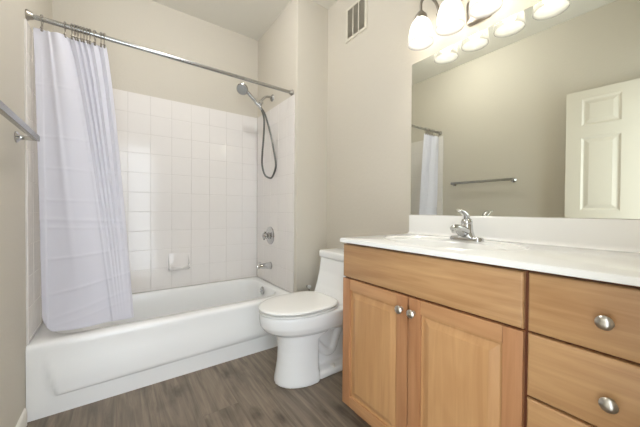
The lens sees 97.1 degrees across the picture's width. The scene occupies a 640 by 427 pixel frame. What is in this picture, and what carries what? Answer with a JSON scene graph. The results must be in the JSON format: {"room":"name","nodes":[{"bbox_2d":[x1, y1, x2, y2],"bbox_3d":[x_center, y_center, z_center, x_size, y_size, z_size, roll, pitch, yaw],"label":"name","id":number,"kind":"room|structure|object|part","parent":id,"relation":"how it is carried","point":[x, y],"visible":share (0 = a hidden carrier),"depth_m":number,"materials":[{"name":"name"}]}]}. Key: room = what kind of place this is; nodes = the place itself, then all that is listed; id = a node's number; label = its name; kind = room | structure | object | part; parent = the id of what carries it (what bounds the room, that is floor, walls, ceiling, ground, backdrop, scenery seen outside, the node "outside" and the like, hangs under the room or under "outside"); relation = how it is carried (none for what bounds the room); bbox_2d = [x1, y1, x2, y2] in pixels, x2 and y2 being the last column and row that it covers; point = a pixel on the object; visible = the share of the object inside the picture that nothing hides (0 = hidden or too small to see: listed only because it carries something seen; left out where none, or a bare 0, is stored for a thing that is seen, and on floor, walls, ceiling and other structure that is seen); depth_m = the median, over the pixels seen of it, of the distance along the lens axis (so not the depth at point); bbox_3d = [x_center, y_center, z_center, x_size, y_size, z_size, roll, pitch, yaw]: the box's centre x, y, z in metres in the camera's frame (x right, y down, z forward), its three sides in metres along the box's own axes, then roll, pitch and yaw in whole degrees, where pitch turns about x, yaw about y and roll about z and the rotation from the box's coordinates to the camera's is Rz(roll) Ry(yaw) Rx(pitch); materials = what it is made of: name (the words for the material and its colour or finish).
{"room":"bathroom","nodes":[
{"label":"bathroom","id":0,"kind":"room"},
{"bbox_2d":[0,0,52,426],"bbox_3d":[-1.114,-0.345,0.832,0.100,2.756,2.965,0,1,-35],"label":"wall","id":1,"kind":"structure","parent":0,"point":[13,345],"depth_m":1.22,"materials":[{"name":"beige paint"}]},
{"bbox_2d":[0,100,39,142],"bbox_3d":[-1.146,-0.337,1.030,0.077,0.050,0.670,0,1,-35],"label":"towel bar","id":2,"kind":"object","parent":1,"relation":"attached to","point":[5,111],"visible":1,"depth_m":1.08,"materials":[{"name":"silver metal"}]},
{"bbox_3d":[-1.333,-0.342,1.276,0.058,0.050,0.050,0,1,-35],"label":"wall post","id":3,"kind":"part","parent":2,"relation":"part of","materials":[{"name":"silver metal"}]},
{"bbox_2d":[16,408,26,426],"bbox_3d":[-0.850,0.996,0.561,0.010,0.085,1.979,0,1,-35],"label":"baseboard","id":4,"kind":"structure","parent":1,"relation":"attached to","point":[22,422],"depth_m":1.32,"materials":[{"name":"white paint"}]},
{"bbox_2d":[24,18,42,344],"bbox_3d":[-1.655,-0.155,1.685,0.009,1.601,0.734,0,1,-35],"label":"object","id":5,"kind":"structure","parent":1,"relation":"attached to","point":[34,320],"depth_m":1.45,"materials":[{"name":"beige paint"}]},
{"bbox_2d":[25,8,293,95],"bbox_3d":[-0.845,-0.986,1.851,1.524,0.068,0.052,0,1,-35],"label":"curtain rod","id":6,"kind":"object","parent":1,"relation":"attached to","point":[29,15],"visible":0.99,"depth_m":1.70,"materials":[{"name":"silver metal"}]},
{"bbox_2d":[40,14,43,31],"bbox_3d":[-1.419,-0.970,1.442,0.012,0.086,0.042,0,1,-35],"label":"curtain ring","id":7,"kind":"object","parent":6,"relation":"hanging from","point":[41,15],"visible":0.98,"depth_m":1.43,"materials":[{"name":"silver metal"}]},
{"bbox_2d":[64,21,66,37],"bbox_3d":[-1.347,-0.971,1.493,0.012,0.086,0.042,0,1,-39],"label":"curtain ring","id":8,"kind":"object","parent":6,"relation":"hanging from","point":[65,34],"visible":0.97,"depth_m":1.48,"materials":[{"name":"silver metal"}]},
{"bbox_2d":[73,24,75,40],"bbox_3d":[-1.315,-0.971,1.516,0.012,0.086,0.042,0,1,-33],"label":"curtain ring","id":9,"kind":"object","parent":6,"relation":"hanging from","point":[74,25],"visible":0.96,"depth_m":1.50,"materials":[{"name":"silver metal"}]},
{"bbox_2d":[33,27,133,331],"bbox_3d":[-1.274,-0.160,1.548,0.424,1.563,0.046,0,1,-35],"label":"shower curtain","id":10,"kind":"object","parent":6,"relation":"hanging from","point":[86,278],"visible":1,"depth_m":1.52,"materials":[{"name":"white fabric"}]},
{"bbox_2d":[82,27,85,42],"bbox_3d":[-1.284,-0.971,1.538,0.012,0.086,0.042,0,1,-30],"label":"curtain ring","id":11,"kind":"object","parent":6,"relation":"hanging from","point":[83,38],"visible":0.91,"depth_m":1.53,"materials":[{"name":"silver metal"}]},
{"bbox_2d":[93,30,96,45],"bbox_3d":[-1.246,-0.971,1.565,0.012,0.086,0.042,0,1,-28],"label":"curtain ring","id":12,"kind":"object","parent":6,"relation":"hanging from","point":[94,41],"visible":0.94,"depth_m":1.55,"materials":[{"name":"silver metal"}]},
{"bbox_2d":[52,0,257,293],"bbox_3d":[-1.120,-0.367,2.587,1.927,2.756,0.100,0,1,-35],"label":"wall","id":13,"kind":"structure","parent":0,"point":[149,24],"depth_m":2.39,"materials":[{"name":"beige paint"}]},
{"bbox_2d":[168,253,190,271],"bbox_3d":[-1.205,0.420,2.426,0.168,0.150,0.068,0,1,-35],"label":"soap dish","id":14,"kind":"object","parent":13,"relation":"attached to","point":[178,261],"visible":1,"depth_m":2.44,"materials":[{"name":"white ceramic"}]},
{"bbox_2d":[112,88,256,292],"bbox_3d":[-1.254,-0.162,2.427,1.505,1.601,0.009,0,1,-35],"label":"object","id":15,"kind":"structure","parent":13,"relation":"attached to","point":[189,172],"depth_m":2.48,"materials":[{"name":"white tile"}]},
{"bbox_2d":[26,346,370,426],"bbox_3d":[-0.338,1.061,1.409,2.027,0.060,2.965,0,1,-35],"label":"floor","id":16,"kind":"structure","parent":0,"point":[242,391],"depth_m":1.52,"materials":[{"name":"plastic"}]},
{"bbox_2d":[26,276,289,421],"bbox_3d":[-1.036,0.832,2.126,1.520,0.372,0.777,0,1,-35],"label":"bathtub","id":17,"kind":"object","parent":16,"relation":"on","point":[171,333],"visible":0.83,"depth_m":1.71,"materials":[{"name":"white ceramic"}]},
{"bbox_2d":[258,248,345,388],"bbox_3d":[-0.029,0.647,1.865,0.780,0.759,0.415,0,1,-35],"label":"toilet","id":18,"kind":"object","parent":16,"relation":"on","point":[307,326],"visible":0.65,"depth_m":1.71,"materials":[{"name":"white ceramic"}]},
{"bbox_3d":[-0.143,0.560,1.782,0.497,0.022,0.384,0,1,-35],"label":"lid","id":19,"kind":"part","parent":18,"relation":"part of","materials":[{"name":"white plastic"}]},
{"bbox_3d":[-0.143,0.583,1.782,0.491,0.012,0.376,0,1,-35],"label":"seat","id":20,"kind":"part","parent":18,"relation":"part of","materials":[{"name":"white plastic"}]},
{"bbox_3d":[0.197,0.296,2.020,0.233,0.046,0.415,0,1,-35],"label":"tank lid","id":21,"kind":"part","parent":18,"relation":"part of","materials":[{"name":"white ceramic"}]},
{"bbox_2d":[342,243,639,426],"bbox_3d":[0.648,0.597,1.103,0.570,0.887,1.127,0,1,-35],"label":"vanity cabinet","id":22,"kind":"object","parent":16,"relation":"on","point":[429,340],"visible":0.98,"depth_m":0.87,"materials":[{"name":"brown wood"}]},
{"bbox_3d":[0.231,0.919,1.266,0.019,0.052,0.282,0,1,-35],"label":"rail","id":23,"kind":"part","parent":22,"relation":"part of","materials":[{"name":"brown wood"}]},
{"bbox_3d":[0.233,0.632,1.262,0.016,0.520,0.282,0,1,-35],"label":"panel","id":24,"kind":"part","parent":22,"relation":"part of","materials":[{"name":"brown wood"}]},
{"bbox_3d":[0.235,0.346,1.259,0.019,0.052,0.282,0,1,-35],"label":"rail","id":25,"kind":"part","parent":22,"relation":"part of","materials":[{"name":"brown wood"}]},
{"bbox_3d":[0.311,0.377,1.110,0.030,0.033,0.033,0,1,-35],"label":"knob","id":26,"kind":"part","parent":22,"relation":"part of","materials":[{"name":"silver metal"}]},
{"bbox_3d":[0.344,0.378,1.065,0.030,0.033,0.033,0,1,-35],"label":"knob","id":27,"kind":"part","parent":22,"relation":"part of","materials":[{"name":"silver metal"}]},
{"bbox_3d":[0.347,0.236,1.101,0.018,0.161,0.770,0,1,-35],"label":"false drawer","id":28,"kind":"part","parent":22,"relation":"part of","materials":[{"name":"brown wood"}]},
{"bbox_3d":[0.458,0.638,0.947,0.016,0.520,0.274,0,1,-35],"label":"panel","id":29,"kind":"part","parent":22,"relation":"part of","materials":[{"name":"brown wood"}]},
{"bbox_3d":[0.460,0.352,0.943,0.019,0.052,0.275,0,1,-35],"label":"rail","id":30,"kind":"part","parent":22,"relation":"part of","materials":[{"name":"brown wood"}]},
{"bbox_2d":[340,215,639,286],"bbox_3d":[0.655,0.141,1.101,0.561,0.248,1.130,0,1,-35],"label":"countertop","id":31,"kind":"structure","parent":22,"relation":"on","point":[607,250],"depth_m":1.05,"materials":[{"name":"white stone"}]},
{"bbox_2d":[450,209,483,241],"bbox_3d":[0.663,0.055,1.326,0.158,0.148,0.156,0,1,-35],"label":"faucet","id":32,"kind":"object","parent":31,"relation":"on","point":[464,231],"visible":1,"depth_m":1.32,"materials":[{"name":"silver metal"}]},
{"bbox_3d":[0.655,0.085,1.321,0.137,0.073,0.058,0,1,-35],"label":"spout","id":33,"kind":"part","parent":32,"relation":"part of","materials":[{"name":"silver metal"}]},
{"bbox_3d":[0.683,0.016,1.340,0.103,0.070,0.050,0,1,-35],"label":"lever","id":34,"kind":"part","parent":32,"relation":"part of","materials":[{"name":"silver metal"}]},
{"bbox_3d":[0.701,0.118,1.355,0.054,0.022,0.156,0,1,-35],"label":"plate","id":35,"kind":"part","parent":32,"relation":"part of","materials":[{"name":"silver metal"}]},
{"bbox_3d":[0.667,0.610,0.653,0.018,0.204,0.320,0,1,-35],"label":"drawer","id":36,"kind":"part","parent":22,"relation":"part of","materials":[{"name":"brown wood"}]},
{"bbox_3d":[0.668,0.416,0.651,0.018,0.172,0.320,0,1,-35],"label":"drawer","id":37,"kind":"part","parent":22,"relation":"part of","materials":[{"name":"brown wood"}]},
{"bbox_3d":[0.669,0.244,0.648,0.018,0.161,0.320,0,1,-35],"label":"drawer","id":38,"kind":"part","parent":22,"relation":"part of","materials":[{"name":"brown wood"}]},
{"bbox_3d":[0.646,0.247,0.640,0.030,0.033,0.033,0,1,-35],"label":"knob","id":39,"kind":"part","parent":22,"relation":"part of","materials":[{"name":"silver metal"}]},
{"bbox_3d":[0.650,0.429,0.635,0.030,0.033,0.033,0,1,-35],"label":"knob","id":40,"kind":"part","parent":22,"relation":"part of","materials":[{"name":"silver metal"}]},
{"bbox_2d":[151,0,337,40],"bbox_3d":[-0.320,-1.754,1.373,2.027,0.060,2.965,0,1,-35],"label":"ceiling","id":41,"kind":"structure","parent":0,"point":[252,19],"depth_m":2.43,"materials":[{"name":"beige paint"}]},
{"bbox_2d":[257,0,327,292],"bbox_3d":[-0.287,-0.362,2.645,0.303,2.756,0.772,0,1,-35],"label":"wall","id":42,"kind":"structure","parent":0,"point":[293,51],"depth_m":2.33,"materials":[{"name":"beige paint"}]},
{"bbox_2d":[236,83,276,178],"bbox_3d":[-0.547,-0.705,2.457,0.339,0.793,0.161,0,1,-35],"label":"shower","id":43,"kind":"object","parent":42,"relation":"attached to","point":[242,89],"visible":1,"depth_m":2.51,"materials":[{"name":"silver metal"}]},
{"bbox_3d":[-0.585,-0.999,2.474,0.183,0.154,0.030,0,1,-41],"label":"handset handle","id":44,"kind":"part","parent":43,"relation":"part of","materials":[{"name":"silver metal"}]},
{"bbox_2d":[256,262,271,269],"bbox_3d":[-0.514,0.475,2.566,0.145,0.076,0.068,0,1,-35],"label":"tub spout","id":45,"kind":"object","parent":42,"relation":"attached to","point":[268,265],"visible":1,"depth_m":2.55,"materials":[{"name":"silver metal"}]},
{"bbox_2d":[262,227,273,243],"bbox_3d":[-0.492,0.203,2.590,0.079,0.164,0.164,0,1,-35],"label":"shower valve","id":46,"kind":"object","parent":42,"relation":"attached to","point":[269,234],"visible":1,"depth_m":2.57,"materials":[{"name":"silver metal"}]},
{"bbox_3d":[-0.503,0.203,2.581,0.051,0.081,0.081,0,1,-35],"label":"handle","id":47,"kind":"part","parent":46,"relation":"part of","materials":[{"name":"silver metal"}]},
{"bbox_2d":[257,94,294,292],"bbox_3d":[-0.421,-0.158,2.565,0.009,1.601,0.734,0,1,-35],"label":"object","id":48,"kind":"structure","parent":42,"relation":"attached to","point":[275,196],"depth_m":2.49,"materials":[{"name":"white tile"}]},
{"bbox_2d":[327,0,639,248],"bbox_3d":[0.484,-0.348,1.910,0.100,2.756,2.865,0,1,-35],"label":"wall","id":49,"kind":"structure","parent":0,"point":[369,104],"depth_m":1.96,"materials":[{"name":"beige paint"}]},
{"bbox_2d":[346,0,367,43],"bbox_3d":[0.269,-1.456,2.113,0.010,0.260,0.233,0,1,-35],"label":"air vent","id":50,"kind":"object","parent":49,"relation":"in","point":[357,13],"visible":1,"depth_m":2.11,"materials":[{"name":"beige metal"}]},
{"bbox_2d":[408,0,502,50],"bbox_3d":[0.711,-1.042,1.335,0.194,0.267,0.626,0,1,-35],"label":"vanity light","id":51,"kind":"object","parent":49,"relation":"attached to","point":[450,20],"visible":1,"depth_m":1.41,"materials":[{"name":"white glass"}]},
{"bbox_3d":[0.541,-0.979,1.519,0.131,0.135,0.131,0,1,-35],"label":"lamp shade","id":52,"kind":"part","parent":51,"relation":"part of","materials":[{"name":"white glass"}]},
{"bbox_3d":[0.592,-1.124,1.523,0.114,0.109,0.021,0,1,-2],"label":"arm","id":53,"kind":"part","parent":51,"relation":"part of","materials":[{"name":"silver metal"}]},
{"bbox_3d":[0.637,-0.977,1.385,0.131,0.135,0.131,0,1,-35],"label":"lamp shade","id":54,"kind":"part","parent":51,"relation":"part of","materials":[{"name":"white glass"}]},
{"bbox_3d":[0.733,-0.975,1.250,0.131,0.135,0.131,0,1,-35],"label":"lamp shade","id":55,"kind":"part","parent":51,"relation":"part of","materials":[{"name":"white glass"}]},
{"bbox_2d":[408,215,639,252],"bbox_3d":[0.869,0.072,1.253,0.036,0.112,1.130,0,1,-35],"label":"backsplash","id":56,"kind":"structure","parent":49,"relation":"attached to","point":[623,235],"depth_m":1.16,"materials":[{"name":"white stone"}]},
{"bbox_2d":[411,0,639,218],"bbox_3d":[0.885,-0.439,1.257,0.006,0.907,1.131,0,1,-35],"label":"wall mirror","id":57,"kind":"object","parent":49,"relation":"attached to","point":[535,112],"visible":1,"depth_m":1.20,"materials":[{"name":"silver mirror"}]}
]}

